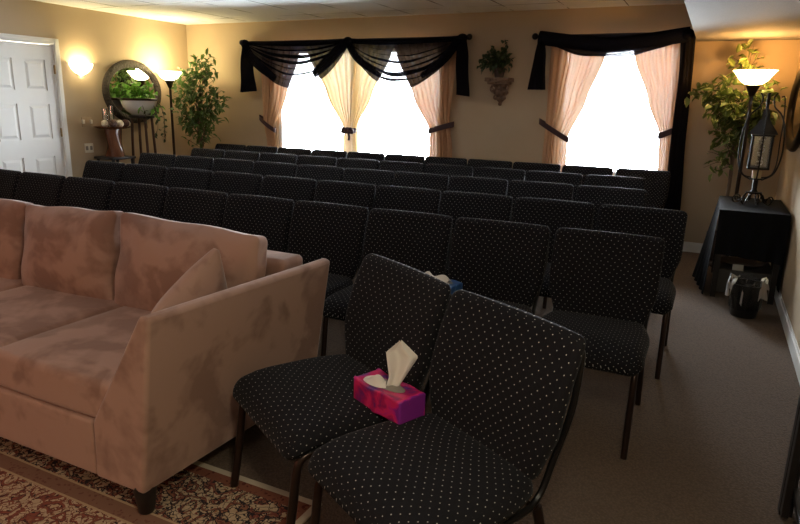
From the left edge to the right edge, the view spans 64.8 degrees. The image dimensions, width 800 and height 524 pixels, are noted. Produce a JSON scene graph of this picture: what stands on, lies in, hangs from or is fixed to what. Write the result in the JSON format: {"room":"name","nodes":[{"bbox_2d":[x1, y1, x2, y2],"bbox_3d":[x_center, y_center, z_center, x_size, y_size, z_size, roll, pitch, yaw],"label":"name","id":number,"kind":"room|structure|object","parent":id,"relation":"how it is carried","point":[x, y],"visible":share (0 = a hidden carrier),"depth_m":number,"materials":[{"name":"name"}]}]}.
{"room":"funeral home chapel","nodes":[
{"label":"funeral home chapel","id":0,"kind":"room"},
{"bbox_2d":[0,0,192,176],"bbox_3d":[-5.344,-1.173,5.093,0.140,2.490,9.850,8,16,25],"label":"wall","id":1,"kind":"structure","parent":0,"point":[100,39],"depth_m":7.91,"materials":[{"name":"beige paint"}]},
{"bbox_2d":[0,33,72,177],"bbox_3d":[-4.274,-1.477,7.178,0.213,2.105,1.020,8,16,25],"label":"door","id":2,"kind":"structure","parent":1,"relation":"in","point":[34,137],"depth_m":7.20,"materials":[{"name":"white paint"}]},
{"bbox_2d":[69,63,92,74],"bbox_3d":[-3.828,-2.335,7.634,0.128,0.135,0.300,8,16,25],"label":"wall sconce","id":3,"kind":"object","parent":1,"relation":"attached to","point":[79,68],"visible":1,"depth_m":7.58,"materials":[{"name":"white glass"}]},
{"bbox_2d":[81,117,92,126],"bbox_3d":[-3.883,-1.738,7.823,0.022,0.115,0.144,8,16,25],"label":"light switch","id":4,"kind":"object","parent":1,"relation":"attached to","point":[86,121],"visible":1,"depth_m":7.82,"materials":[{"name":"beige paint"}]},
{"bbox_2d":[84,143,93,152],"bbox_3d":[-3.897,-1.429,7.898,0.011,0.115,0.125,8,16,25],"label":"wall outlet","id":5,"kind":"object","parent":1,"relation":"attached to","point":[89,148],"visible":1,"depth_m":7.89,"materials":[{"name":"beige plastic"}]},
{"bbox_2d":[102,60,160,122],"bbox_3d":[-3.539,-2.260,8.371,0.040,0.810,0.950,8,16,25],"label":"wall mirror","id":6,"kind":"object","parent":1,"relation":"attached to","point":[127,72],"visible":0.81,"depth_m":8.22,"materials":[{"name":"brown metal"}]},
{"bbox_2d":[33,0,684,24],"bbox_3d":[-1.827,-1.933,3.127,7.940,0.100,10.150,8,16,25],"label":"ceiling","id":7,"kind":"structure","parent":0,"point":[185,12],"depth_m":7.08,"materials":[{"name":"tile"}]},
{"bbox_2d":[186,4,799,242],"bbox_3d":[0.353,-1.728,7.799,7.940,2.490,0.140,8,16,25],"label":"wall","id":8,"kind":"structure","parent":0,"point":[483,129],"depth_m":7.17,"materials":[{"name":"beige paint"}]},
{"bbox_2d":[279,106,359,151],"bbox_3d":[-0.585,-2.023,8.169,2.450,1.420,0.140,8,16,25],"label":"window","id":9,"kind":"structure","parent":8,"relation":"in","point":[281,115],"depth_m":8.74,"materials":[{"name":"white glass"}]},
{"bbox_2d":[239,34,471,44],"bbox_3d":[-0.665,-2.780,7.901,3.352,0.072,0.140,8,16,25],"label":"curtain rod","id":10,"kind":"object","parent":8,"relation":"attached to","point":[469,36],"visible":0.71,"depth_m":7.55,"materials":[{"name":"black metal"}]},
{"bbox_2d":[259,73,287,146],"bbox_3d":[-1.631,-1.885,8.621,0.726,2.105,0.092,8,16,25],"label":"sheer curtain","id":11,"kind":"object","parent":10,"relation":"hanging from","point":[274,96],"visible":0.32,"depth_m":8.63,"materials":[{"name":"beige fabric"}]},
{"bbox_2d":[321,49,376,152],"bbox_3d":[-0.696,-1.746,8.158,1.388,2.105,0.135,9,16,27],"label":"sheer curtain","id":12,"kind":"object","parent":10,"relation":"hanging from","point":[349,89],"visible":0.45,"depth_m":8.07,"materials":[{"name":"beige fabric"}]},
{"bbox_2d":[240,33,469,96],"bbox_3d":[-0.697,-2.461,7.906,3.350,0.693,0.130,8,16,25],"label":"window valance","id":13,"kind":"object","parent":10,"relation":"hanging from","point":[399,63],"visible":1,"depth_m":7.75,"materials":[{"name":"black fabric"}]},
{"bbox_2d":[411,52,455,157],"bbox_3d":[0.274,-1.618,7.735,0.859,2.105,0.092,9,16,28],"label":"sheer curtain","id":14,"kind":"object","parent":10,"relation":"hanging from","point":[432,97],"visible":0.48,"depth_m":7.59,"materials":[{"name":"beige fabric"}]},
{"bbox_2d":[484,77,513,105],"bbox_3d":[1.122,-1.937,7.171,0.290,0.307,0.192,8,16,25],"label":"shelf","id":15,"kind":"object","parent":8,"relation":"attached to","point":[501,84],"visible":1,"depth_m":7.13,"materials":[{"name":"paint"}]},
{"bbox_2d":[477,40,515,76],"bbox_3d":[1.083,-2.281,7.066,0.432,0.411,0.215,8,16,25],"label":"ivy plant","id":16,"kind":"object","parent":15,"relation":"on","point":[497,63],"visible":0.99,"depth_m":7.06,"materials":[{"name":"green plant"}]},
{"bbox_2d":[532,32,650,39],"bbox_3d":[2.217,-2.358,6.541,1.702,0.072,0.140,8,16,25],"label":"curtain rod","id":17,"kind":"object","parent":8,"relation":"attached to","point":[535,35],"visible":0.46,"depth_m":6.54,"materials":[{"name":"black metal"}]},
{"bbox_2d":[539,46,604,171],"bbox_3d":[1.875,-1.382,6.965,0.706,2.095,0.092,8,16,25],"label":"sheer curtain","id":18,"kind":"object","parent":17,"relation":"hanging from","point":[572,77],"visible":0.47,"depth_m":6.89,"materials":[{"name":"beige fabric"}]},
{"bbox_2d":[527,26,695,209],"bbox_3d":[2.167,-1.310,6.737,1.720,2.241,0.127,8,16,25],"label":"window valance","id":19,"kind":"object","parent":17,"relation":"hanging from","point":[626,45],"visible":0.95,"depth_m":6.46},
{"bbox_2d":[634,43,679,170],"bbox_3d":[2.613,-1.277,6.616,0.549,2.095,0.092,8,16,25],"label":"sheer curtain","id":20,"kind":"object","parent":17,"relation":"hanging from","point":[658,69],"visible":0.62,"depth_m":6.48,"materials":[{"name":"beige fabric"}]},
{"bbox_2d":[683,242,730,256],"bbox_3d":[0.292,-0.555,8.023,7.640,0.105,0.016,8,16,25],"label":"baseboard","id":21,"kind":"structure","parent":8,"relation":"attached to","point":[688,246],"depth_m":6.69,"materials":[{"name":"white paint"}]},
{"bbox_2d":[197,251,799,523],"bbox_3d":[-1.884,0.587,3.763,7.940,0.120,10.150,8,16,25],"label":"floor","id":22,"kind":"structure","parent":0,"point":[709,442],"depth_m":2.91,"materials":[{"name":"brown carpet"}]},
{"bbox_2d":[0,169,21,199],"bbox_3d":[-3.401,-0.275,5.019,0.525,0.875,0.627,8,16,25],"label":"padded chair","id":23,"kind":"object","parent":22,"relation":"on","point":[9,179],"visible":0.34,"depth_m":5.06,"materials":[{"name":"black fabric"}]},
{"bbox_2d":[15,172,65,205],"bbox_3d":[-2.926,-0.207,4.795,0.525,0.875,0.627,8,16,25],"label":"padded chair","id":24,"kind":"object","parent":22,"relation":"on","point":[43,189],"visible":0.41,"depth_m":4.90,"materials":[{"name":"black fabric"}]},
{"bbox_2d":[59,176,114,210],"bbox_3d":[-2.450,-0.140,4.570,0.525,0.875,0.627,8,16,25],"label":"padded chair","id":25,"kind":"object","parent":22,"relation":"on","point":[87,193],"visible":0.26,"depth_m":4.68,"materials":[{"name":"black fabric"}]},
{"bbox_2d":[82,160,124,182],"bbox_3d":[-2.922,-0.469,5.832,0.525,0.875,0.627,8,16,25],"label":"padded chair","id":26,"kind":"object","parent":22,"relation":"on","point":[104,170],"visible":0.24,"depth_m":5.94,"materials":[{"name":"black fabric"}]},
{"bbox_2d":[94,155,135,163],"bbox_3d":[-3.622,-0.985,8.084,0.340,0.737,0.360,8,16,25],"label":"side table","id":27,"kind":"object","parent":22,"relation":"on","point":[98,158],"visible":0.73,"depth_m":7.90,"materials":[{"name":"black wood"}]},
{"bbox_2d":[93,126,130,156],"bbox_3d":[-3.610,-1.521,7.949,0.444,0.368,0.444,8,16,25],"label":"pedestal stand","id":28,"kind":"object","parent":27,"relation":"on","point":[113,134],"visible":0.97,"depth_m":7.87,"materials":[{"name":"red wood"}]},
{"bbox_2d":[101,120,108,126],"bbox_3d":[-3.615,-1.694,7.720,0.088,0.088,0.088,8,16,25],"label":"decorative ball","id":29,"kind":"object","parent":28,"relation":"on","point":[104,123],"visible":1,"depth_m":7.69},
{"bbox_2d":[109,119,116,126],"bbox_3d":[-3.532,-1.704,7.751,0.100,0.100,0.100,8,16,25],"label":"decorative ball","id":30,"kind":"object","parent":28,"relation":"on","point":[112,123],"visible":1,"depth_m":7.72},
{"bbox_2d":[109,182,168,217],"bbox_3d":[-1.976,-0.072,4.346,0.525,0.875,0.627,8,16,25],"label":"padded chair","id":31,"kind":"object","parent":22,"relation":"on","point":[145,199],"visible":0.25,"depth_m":4.45,"materials":[{"name":"black fabric"}]},
{"bbox_2d":[129,115,156,163],"bbox_3d":[-3.379,-1.310,8.358,0.314,1.244,0.314,3,14,6],"label":"plant stand","id":32,"kind":"object","parent":22,"relation":"on","point":[131,117],"visible":0.51,"depth_m":8.20,"materials":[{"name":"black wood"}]},
{"bbox_2d":[120,100,156,114],"bbox_3d":[-3.376,-2.006,8.155,0.456,0.205,0.456,8,16,25],"label":"bowl","id":33,"kind":"object","parent":32,"relation":"on","point":[134,107],"depth_m":8.01,"materials":[{"name":"white ceramic"}]},
{"bbox_2d":[114,80,167,142],"bbox_3d":[-3.364,-1.947,8.167,0.494,0.804,0.577,8,16,25],"label":"pothos plant","id":34,"kind":"object","parent":32,"relation":"on","point":[134,103],"visible":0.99,"depth_m":8.03,"materials":[{"name":"green plant"}]},
{"bbox_2d":[121,163,167,185],"bbox_3d":[-2.447,-0.401,5.607,0.525,0.875,0.627,8,16,25],"label":"padded chair","id":35,"kind":"object","parent":22,"relation":"on","point":[133,173],"visible":0.2,"depth_m":5.72,"materials":[{"name":"black fabric"}]},
{"bbox_2d":[138,153,175,167],"bbox_3d":[-2.791,-0.708,6.789,0.525,0.875,0.627,8,16,25],"label":"padded chair","id":36,"kind":"object","parent":22,"relation":"on","point":[167,160],"visible":0.23,"depth_m":6.90,"materials":[{"name":"black fabric"}]},
{"bbox_2d":[0,437,321,523],"bbox_3d":[-2.379,0.948,2.034,3.450,0.006,2.445,8,16,25],"label":"rug","id":37,"kind":"object","parent":22,"relation":"on","point":[36,487],"visible":0.67,"depth_m":2.38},
{"bbox_2d":[0,198,329,514],"bbox_3d":[-1.800,0.209,3.120,2.782,0.919,1.028,8,16,25],"label":"sofa","id":38,"kind":"object","parent":37,"relation":"on","point":[96,381],"visible":0.96,"depth_m":2.53,"materials":[{"name":"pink fabric"}]},
{"bbox_2d":[0,278,22,291],"bbox_3d":[-2.445,0.195,3.309,0.712,0.172,0.778,8,16,25],"label":"seat cushion","id":39,"kind":"object","parent":38,"relation":"on","point":[5,283],"depth_m":3.36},
{"bbox_2d":[0,198,33,278],"bbox_3d":[-2.376,-0.140,3.596,0.785,0.486,0.300,8,16,25],"label":"cushion","id":40,"kind":"object","parent":38,"relation":"on","point":[12,212],"depth_m":3.40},
{"bbox_2d":[0,285,119,346],"bbox_3d":[-1.799,0.287,3.004,0.712,0.172,0.778,8,16,25],"label":"seat cushion","id":41,"kind":"object","parent":38,"relation":"on","point":[26,311],"depth_m":2.96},
{"bbox_2d":[21,204,123,299],"bbox_3d":[-1.708,-0.046,3.280,0.715,0.498,0.301,8,16,25],"label":"cushion","id":42,"kind":"object","parent":38,"relation":"on","point":[73,253],"depth_m":3.13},
{"bbox_2d":[0,306,150,416],"bbox_3d":[-1.153,0.379,2.699,0.712,0.172,0.778,8,16,25],"label":"seat cushion","id":43,"kind":"object","parent":38,"relation":"on","point":[68,369],"depth_m":2.43,"materials":[{"name":"fabric"}]},
{"bbox_2d":[151,248,227,312],"bbox_3d":[-0.849,0.137,2.574,0.192,0.370,0.503,8,16,25],"label":"throw pillow","id":44,"kind":"object","parent":38,"relation":"on","point":[206,276],"visible":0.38,"depth_m":2.50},
{"bbox_2d":[114,212,267,310],"bbox_3d":[-0.997,0.055,2.944,0.866,0.498,0.300,8,16,25],"label":"cushion","id":45,"kind":"object","parent":38,"relation":"on","point":[151,254],"depth_m":2.84,"materials":[{"name":"fabric"}]},
{"bbox_2d":[156,71,181,154],"bbox_3d":[-3.147,-1.700,8.755,0.350,1.815,0.350,8,16,25],"label":"floor lamp","id":46,"kind":"object","parent":22,"relation":"on","point":[168,76],"visible":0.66,"depth_m":8.54,"materials":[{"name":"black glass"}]},
{"bbox_2d":[164,167,212,189],"bbox_3d":[-1.970,-0.334,5.382,0.525,0.875,0.627,8,16,25],"label":"padded chair","id":47,"kind":"object","parent":22,"relation":"on","point":[189,178],"visible":0.24,"depth_m":5.50,"materials":[{"name":"black fabric"}]},
{"bbox_2d":[174,155,213,169],"bbox_3d":[-2.317,-0.640,6.565,0.525,0.875,0.627,8,16,25],"label":"padded chair","id":48,"kind":"object","parent":22,"relation":"on","point":[181,161],"visible":0.19,"depth_m":6.68,"materials":[{"name":"black fabric"}]},
{"bbox_2d":[162,187,227,227],"bbox_3d":[-1.500,-0.004,4.121,0.525,0.875,0.627,8,16,25],"label":"padded chair","id":49,"kind":"object","parent":22,"relation":"on","point":[196,206],"visible":0.21,"depth_m":4.23,"materials":[{"name":"black fabric"}]},
{"bbox_2d":[166,48,232,147],"bbox_3d":[-2.760,-1.832,8.646,1.140,2.140,0.558,8,16,25],"label":"ficus tree","id":50,"kind":"object","parent":22,"relation":"on","point":[198,118],"visible":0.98,"depth_m":8.52,"materials":[{"name":"green plant"}]},
{"bbox_2d":[190,148,224,158],"bbox_3d":[-2.485,-0.906,7.601,0.525,0.875,0.627,8,16,25],"label":"padded chair","id":51,"kind":"object","parent":22,"relation":"on","point":[201,152],"visible":0.18,"depth_m":7.72,"materials":[{"name":"black fabric"}]},
{"bbox_2d":[215,143,245,150],"bbox_3d":[-2.448,-1.131,8.497,0.525,0.875,0.627,8,16,25],"label":"padded chair","id":52,"kind":"object","parent":22,"relation":"on","point":[235,147],"visible":0.2,"depth_m":8.62,"materials":[{"name":"black fabric"}]},
{"bbox_2d":[211,158,253,173],"bbox_3d":[-1.840,-0.573,6.340,0.525,0.875,0.627,8,16,25],"label":"padded chair","id":53,"kind":"object","parent":22,"relation":"on","point":[219,164],"visible":0.17,"depth_m":6.46,"materials":[{"name":"black fabric"}]},
{"bbox_2d":[209,171,262,195],"bbox_3d":[-1.496,-0.266,5.158,0.525,0.875,0.627,8,16,25],"label":"padded chair","id":54,"kind":"object","parent":22,"relation":"on","point":[229,183],"visible":0.13,"depth_m":5.27,"materials":[{"name":"black fabric"}]},
{"bbox_2d":[224,150,259,162],"bbox_3d":[-2.010,-0.838,7.377,0.525,0.875,0.627,8,16,25],"label":"padded chair","id":55,"kind":"object","parent":22,"relation":"on","point":[229,154],"visible":0.23,"depth_m":7.49,"materials":[{"name":"black fabric"}]},
{"bbox_2d":[222,193,293,252],"bbox_3d":[-1.024,0.063,3.896,0.525,0.875,0.627,8,16,25],"label":"padded chair","id":56,"kind":"object","parent":22,"relation":"on","point":[270,218],"visible":0.23,"depth_m":3.99,"materials":[{"name":"black fabric"}]},
{"bbox_2d":[245,145,277,153],"bbox_3d":[-1.975,-1.064,8.274,0.525,0.875,0.627,8,16,25],"label":"padded chair","id":57,"kind":"object","parent":22,"relation":"on","point":[251,148],"visible":0.16,"depth_m":8.39,"materials":[{"name":"black fabric"}]},
{"bbox_2d":[252,161,297,176],"bbox_3d":[-1.366,-0.505,6.115,0.525,0.875,0.627,8,16,25],"label":"padded chair","id":58,"kind":"object","parent":22,"relation":"on","point":[263,168],"visible":0.19,"depth_m":6.23,"materials":[{"name":"black fabric"}]},
{"bbox_2d":[259,153,296,163],"bbox_3d":[-1.535,-0.771,7.152,0.525,0.875,0.627,8,16,25],"label":"padded chair","id":59,"kind":"object","parent":22,"relation":"on","point":[268,157],"visible":0.17,"depth_m":7.27,"materials":[{"name":"black fabric"}]},
{"bbox_2d":[259,175,316,204],"bbox_3d":[-1.022,-0.199,4.933,0.525,0.875,0.627,8,16,25],"label":"padded chair","id":60,"kind":"object","parent":22,"relation":"on","point":[296,189],"visible":0.28,"depth_m":5.04,"materials":[{"name":"black fabric"}]},
{"bbox_2d":[277,147,311,157],"bbox_3d":[-1.498,-0.996,8.048,0.525,0.875,0.627,8,16,25],"label":"padded chair","id":61,"kind":"object","parent":22,"relation":"on","point":[282,150],"visible":0.21,"depth_m":8.17,"materials":[{"name":"black fabric"}]},
{"bbox_2d":[296,155,336,167],"bbox_3d":[-1.059,-0.703,6.927,0.525,0.875,0.627,8,16,25],"label":"padded chair","id":62,"kind":"object","parent":22,"relation":"on","point":[302,159],"visible":0.23,"depth_m":7.05,"materials":[{"name":"black fabric"}]},
{"bbox_2d":[296,164,343,181],"bbox_3d":[-0.891,-0.438,5.891,0.525,0.875,0.627,8,16,25],"label":"padded chair","id":63,"kind":"object","parent":22,"relation":"on","point":[317,172],"visible":0.17,"depth_m":6.01,"materials":[{"name":"black fabric"}]},
{"bbox_2d":[288,200,368,299],"bbox_3d":[-0.550,0.131,3.672,0.525,0.875,0.627,8,16,25],"label":"padded chair","id":64,"kind":"object","parent":22,"relation":"on","point":[333,232],"visible":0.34,"depth_m":3.76,"materials":[{"name":"black fabric"}]},
{"bbox_2d":[311,149,346,159],"bbox_3d":[-1.023,-0.929,7.824,0.525,0.875,0.627,8,16,25],"label":"padded chair","id":65,"kind":"object","parent":22,"relation":"on","point":[315,152],"visible":0.15,"depth_m":7.94,"materials":[{"name":"black fabric"}]},
{"bbox_2d":[286,180,375,252],"bbox_3d":[-0.547,-0.131,4.709,0.525,0.875,0.627,8,16,25],"label":"padded chair","id":66,"kind":"object","parent":22,"relation":"on","point":[337,192],"visible":0.28,"depth_m":4.82,"materials":[{"name":"black fabric"}]},
{"bbox_2d":[230,253,451,523],"bbox_3d":[-0.238,0.478,2.323,0.659,0.875,0.572,-8,17,-32],"label":"padded chair","id":67,"kind":"object","parent":22,"relation":"on","point":[300,406],"visible":0.71,"depth_m":2.25,"materials":[{"name":"black fabric"}]},
{"bbox_2d":[354,340,424,424],"bbox_3d":[-0.029,0.378,2.110,0.135,0.249,0.242,-11,19,-41],"label":"tissue box","id":68,"kind":"object","parent":67,"relation":"on","point":[387,396],"visible":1,"depth_m":2.08,"materials":[{"name":"pink"}]},
{"bbox_2d":[336,158,378,170],"bbox_3d":[-0.585,-0.636,6.703,0.525,0.875,0.627,8,16,25],"label":"padded chair","id":69,"kind":"object","parent":22,"relation":"on","point":[345,163],"visible":0.2,"depth_m":6.83,"materials":[{"name":"black fabric"}]},
{"bbox_2d":[347,152,384,164],"bbox_3d":[-0.548,-0.861,7.599,0.525,0.875,0.627,8,16,25],"label":"padded chair","id":70,"kind":"object","parent":22,"relation":"on","point":[380,157],"visible":0.17,"depth_m":7.71,"materials":[{"name":"black fabric"}]},
{"bbox_2d":[342,168,393,187],"bbox_3d":[-0.416,-0.370,5.666,0.525,0.875,0.627,8,16,25],"label":"padded chair","id":71,"kind":"object","parent":22,"relation":"on","point":[357,175],"visible":0.11,"depth_m":5.78,"materials":[{"name":"black fabric"}]},
{"bbox_2d":[321,208,452,355],"bbox_3d":[-0.073,0.198,3.446,0.525,0.875,0.627,8,16,25],"label":"padded chair","id":72,"kind":"object","parent":22,"relation":"on","point":[420,241],"visible":0.33,"depth_m":3.52,"materials":[{"name":"black fabric"}]},
{"bbox_2d":[358,185,440,266],"bbox_3d":[-0.070,-0.064,4.483,0.525,0.875,0.627,8,16,25],"label":"padded chair","id":73,"kind":"object","parent":22,"relation":"on","point":[423,200],"visible":0.26,"depth_m":4.60,"materials":[{"name":"black fabric"}]},
{"bbox_2d":[379,161,424,176],"bbox_3d":[-0.110,-0.568,6.478,0.525,0.875,0.627,8,16,25],"label":"padded chair","id":74,"kind":"object","parent":22,"relation":"on","point":[395,166],"visible":0.15,"depth_m":6.60,"materials":[{"name":"black fabric"}]},
{"bbox_2d":[384,154,424,162],"bbox_3d":[-0.073,-0.794,7.375,0.525,0.875,0.627,8,16,25],"label":"padded chair","id":75,"kind":"object","parent":22,"relation":"on","point":[388,157],"visible":0.15,"depth_m":7.50,"materials":[{"name":"black fabric"}]},
{"bbox_2d":[393,172,448,195],"bbox_3d":[0.060,-0.303,5.441,0.525,0.875,0.627,8,16,25],"label":"padded chair","id":76,"kind":"object","parent":22,"relation":"on","point":[440,182],"visible":0.25,"depth_m":5.56,"materials":[{"name":"black fabric"}]},
{"bbox_2d":[424,156,466,165],"bbox_3d":[0.401,-0.726,7.150,0.525,0.875,0.627,8,16,25],"label":"padded chair","id":77,"kind":"object","parent":22,"relation":"on","point":[429,159],"visible":0.21,"depth_m":7.28,"materials":[{"name":"black fabric"}]},
{"bbox_2d":[308,290,585,523],"bbox_3d":[0.102,0.604,1.856,0.627,0.875,0.556,-8,17,-34],"label":"padded chair","id":78,"kind":"object","parent":22,"relation":"on","point":[503,377],"visible":0.99,"depth_m":1.80,"materials":[{"name":"black fabric"}]},
{"bbox_2d":[424,164,472,178],"bbox_3d":[0.365,-0.501,6.254,0.525,0.875,0.627,8,16,25],"label":"padded chair","id":79,"kind":"object","parent":22,"relation":"on","point":[450,170],"visible":0.2,"depth_m":6.37,"materials":[{"name":"black fabric"}]},
{"bbox_2d":[438,191,512,278],"bbox_3d":[0.405,0.004,4.259,0.525,0.875,0.627,8,16,25],"label":"padded chair","id":80,"kind":"object","parent":22,"relation":"on","point":[455,204],"visible":0.2,"depth_m":4.37,"materials":[{"name":"black fabric"}]},
{"bbox_2d":[447,176,507,195],"bbox_3d":[0.536,-0.235,5.216,0.525,0.875,0.627,8,16,25],"label":"padded chair","id":81,"kind":"object","parent":22,"relation":"on","point":[456,183],"visible":0.13,"depth_m":5.33,"materials":[{"name":"black fabric"}]},
{"bbox_2d":[467,159,511,171],"bbox_3d":[0.878,-0.659,6.925,0.525,0.875,0.627,8,16,25],"label":"padded chair","id":82,"kind":"object","parent":22,"relation":"on","point":[473,163],"visible":0.19,"depth_m":7.05,"materials":[{"name":"black fabric"}]},
{"bbox_2d":[473,167,524,195],"bbox_3d":[0.842,-0.433,6.029,0.525,0.875,0.627,8,16,25],"label":"padded chair","id":83,"kind":"object","parent":22,"relation":"on","point":[509,175],"visible":0.15,"depth_m":6.14,"materials":[{"name":"black fabric"}]},
{"bbox_2d":[449,217,549,314],"bbox_3d":[0.409,0.267,3.218,0.525,0.875,0.627,8,16,25],"label":"padded chair","id":84,"kind":"object","parent":22,"relation":"on","point":[505,262],"visible":0.49,"depth_m":3.32,"materials":[{"name":"black fabric"}]},
{"bbox_2d":[425,271,462,293],"bbox_3d":[0.192,0.142,3.184,0.220,0.172,0.120,11,17,33],"label":"tissue box","id":85,"kind":"object","parent":84,"relation":"on","point":[455,285],"visible":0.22,"depth_m":3.15,"materials":[{"name":"blue"}]},
{"bbox_2d":[512,162,560,180],"bbox_3d":[1.353,-0.591,6.700,0.525,0.875,0.627,8,16,25],"label":"padded chair","id":86,"kind":"object","parent":22,"relation":"on","point":[526,166],"visible":0.14,"depth_m":6.83,"materials":[{"name":"black fabric"}]},
{"bbox_2d":[508,180,573,308],"bbox_3d":[1.019,-0.166,4.988,0.525,0.875,0.627,8,16,25],"label":"padded chair","id":87,"kind":"object","parent":22,"relation":"on","point":[518,188],"visible":0.2,"depth_m":5.11,"materials":[{"name":"black fabric"}]},
{"bbox_2d":[512,197,593,297],"bbox_3d":[0.888,0.072,4.031,0.525,0.875,0.627,8,16,25],"label":"padded chair","id":88,"kind":"object","parent":22,"relation":"on","point":[554,214],"visible":0.24,"depth_m":4.13,"materials":[{"name":"black fabric"}]},
{"bbox_2d":[526,170,582,200],"bbox_3d":[1.326,-0.364,5.800,0.525,0.875,0.627,8,16,25],"label":"padded chair","id":89,"kind":"object","parent":22,"relation":"on","point":[575,179],"visible":0.17,"depth_m":5.91,"materials":[{"name":"black fabric"}]},
{"bbox_2d":[562,165,612,184],"bbox_3d":[1.836,-0.522,6.472,0.525,0.875,0.627,8,16,25],"label":"padded chair","id":90,"kind":"object","parent":22,"relation":"on","point":[584,170],"visible":0.15,"depth_m":6.59,"materials":[{"name":"black fabric"}]},
{"bbox_2d":[541,227,664,459],"bbox_3d":[0.903,0.337,2.985,0.525,0.875,0.627,8,16,25],"label":"padded chair","id":91,"kind":"object","parent":22,"relation":"on","point":[604,285],"visible":0.84,"depth_m":3.05,"materials":[{"name":"black fabric"}]},
{"bbox_2d":[575,185,646,229],"bbox_3d":[1.514,-0.096,4.754,0.525,0.875,0.627,8,16,25],"label":"padded chair","id":92,"kind":"object","parent":22,"relation":"on","point":[596,195],"visible":0.16,"depth_m":4.88,"materials":[{"name":"black fabric"}]},
{"bbox_2d":[585,174,645,189],"bbox_3d":[1.819,-0.294,5.566,0.525,0.875,0.627,8,16,25],"label":"padded chair","id":93,"kind":"object","parent":22,"relation":"on","point":[591,180],"visible":0.15,"depth_m":5.69,"materials":[{"name":"black fabric"}]},
{"bbox_2d":[596,204,687,378],"bbox_3d":[1.381,0.143,3.797,0.525,0.875,0.627,8,16,25],"label":"padded chair","id":94,"kind":"object","parent":22,"relation":"on","point":[669,225],"visible":0.52,"depth_m":3.84,"materials":[{"name":"black fabric"}]},
{"bbox_2d":[615,168,670,208],"bbox_3d":[2.330,-0.452,6.239,0.525,0.875,0.627,8,16,25],"label":"padded chair","id":95,"kind":"object","parent":22,"relation":"on","point":[657,181],"visible":0.27,"depth_m":6.30,"materials":[{"name":"black fabric"}]},
{"bbox_2d":[684,39,787,260],"bbox_3d":[3.156,-1.053,6.082,0.873,2.147,0.419,5,15,13],"label":"ficus tree","id":96,"kind":"object","parent":22,"relation":"on","point":[730,117],"visible":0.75,"depth_m":5.97,"materials":[{"name":"green plant"}]},
{"bbox_2d":[709,69,778,266],"bbox_3d":[3.178,-0.839,5.893,0.364,1.825,0.364,8,16,25],"label":"floor lamp","id":97,"kind":"object","parent":22,"relation":"on","point":[753,78],"visible":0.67,"depth_m":5.66,"materials":[{"name":"white glass"}]},
{"bbox_2d":[716,256,771,296],"bbox_3d":[2.936,0.118,5.397,0.400,0.200,0.550,8,16,25],"label":"storage box","id":98,"kind":"object","parent":22,"relation":"on","point":[757,274],"visible":0.26,"depth_m":5.20,"materials":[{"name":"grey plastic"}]},
{"bbox_2d":[732,264,743,270],"bbox_3d":[2.763,0.045,5.153,0.080,0.050,0.016,6,15,20],"label":"paper card","id":99,"kind":"object","parent":98,"relation":"on","point":[737,267],"visible":1,"depth_m":5.15,"materials":[{"name":"white"}]},
{"bbox_2d":[720,257,764,269],"bbox_3d":[2.872,0.016,5.302,0.340,0.040,0.340,8,16,25],"label":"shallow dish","id":100,"kind":"object","parent":98,"relation":"on","point":[748,264],"visible":0.74,"depth_m":5.35,"materials":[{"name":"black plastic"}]},
{"bbox_2d":[709,233,779,304],"bbox_3d":[2.931,-0.132,5.346,0.460,0.711,0.910,8,16,25],"label":"console table","id":101,"kind":"object","parent":22,"relation":"on","point":[716,257],"visible":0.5,"depth_m":5.05,"materials":[{"name":"black wood"}]},
{"bbox_2d":[692,196,791,293],"bbox_3d":[2.868,-0.144,5.359,0.628,0.703,0.959,8,16,25],"label":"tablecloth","id":102,"kind":"object","parent":101,"relation":"on","point":[760,232],"visible":0.94,"depth_m":4.93,"materials":[{"name":"black fabric"}]},
{"bbox_2d":[732,93,785,205],"bbox_3d":[2.964,-0.928,5.177,0.296,0.899,0.296,-1,14,-8],"label":"candle lantern","id":103,"kind":"object","parent":102,"relation":"on","point":[764,128],"visible":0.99,"depth_m":5.13,"materials":[{"name":"black metal"}]},
{"bbox_2d":[751,170,761,178],"bbox_3d":[2.960,-0.729,5.227,0.072,0.066,0.072,8,16,25],"label":"pillar candle","id":104,"kind":"object","parent":103,"relation":"on","point":[754,172],"visible":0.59,"depth_m":5.20,"materials":[{"name":"beige wax"}]},
{"bbox_2d":[725,273,768,318],"bbox_3d":[2.547,0.250,4.639,0.275,0.301,0.274,8,16,25],"label":"waste bin","id":105,"kind":"object","parent":22,"relation":"on","point":[746,296],"visible":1,"depth_m":4.58,"materials":[{"name":"black plastic"}]},
{"bbox_2d":[778,395,799,523],"bbox_3d":[1.348,0.680,1.929,0.185,0.740,0.840,8,16,25],"label":"console","id":106,"kind":"object","parent":22,"relation":"on","point":[789,500],"visible":1,"depth_m":2.28,"materials":[{"name":"black wood"}]},
{"bbox_2d":[684,0,799,41],"bbox_3d":[1.192,-1.280,1.753,0.895,0.360,9.850,8,16,25],"label":"ceiling","id":107,"kind":"structure","parent":0,"point":[711,20],"depth_m":4.69,"materials":[{"name":"paint"}]},
{"bbox_2d":[775,55,799,348],"bbox_3d":[1.633,-0.182,1.795,0.140,2.490,9.850,8,16,25],"label":"wall","id":108,"kind":"structure","parent":0,"point":[788,187],"depth_m":4.75,"materials":[{"name":"beige paint"}]},
{"bbox_2d":[769,263,799,383],"bbox_3d":[1.533,0.966,2.113,0.016,0.105,9.834,8,16,25],"label":"baseboard","id":109,"kind":"structure","parent":108,"relation":"attached to","point":[793,346],"depth_m":4.14,"materials":[{"name":"white paint"}]},
{"bbox_2d":[785,69,799,151],"bbox_3d":[3.368,-1.301,5.341,0.040,0.720,1.400,8,16,25],"label":"wall mirror","id":110,"kind":"object","parent":108,"relation":"attached to","point":[792,125],"visible":0.99,"depth_m":5.56,"materials":[{"name":"brown metal"}]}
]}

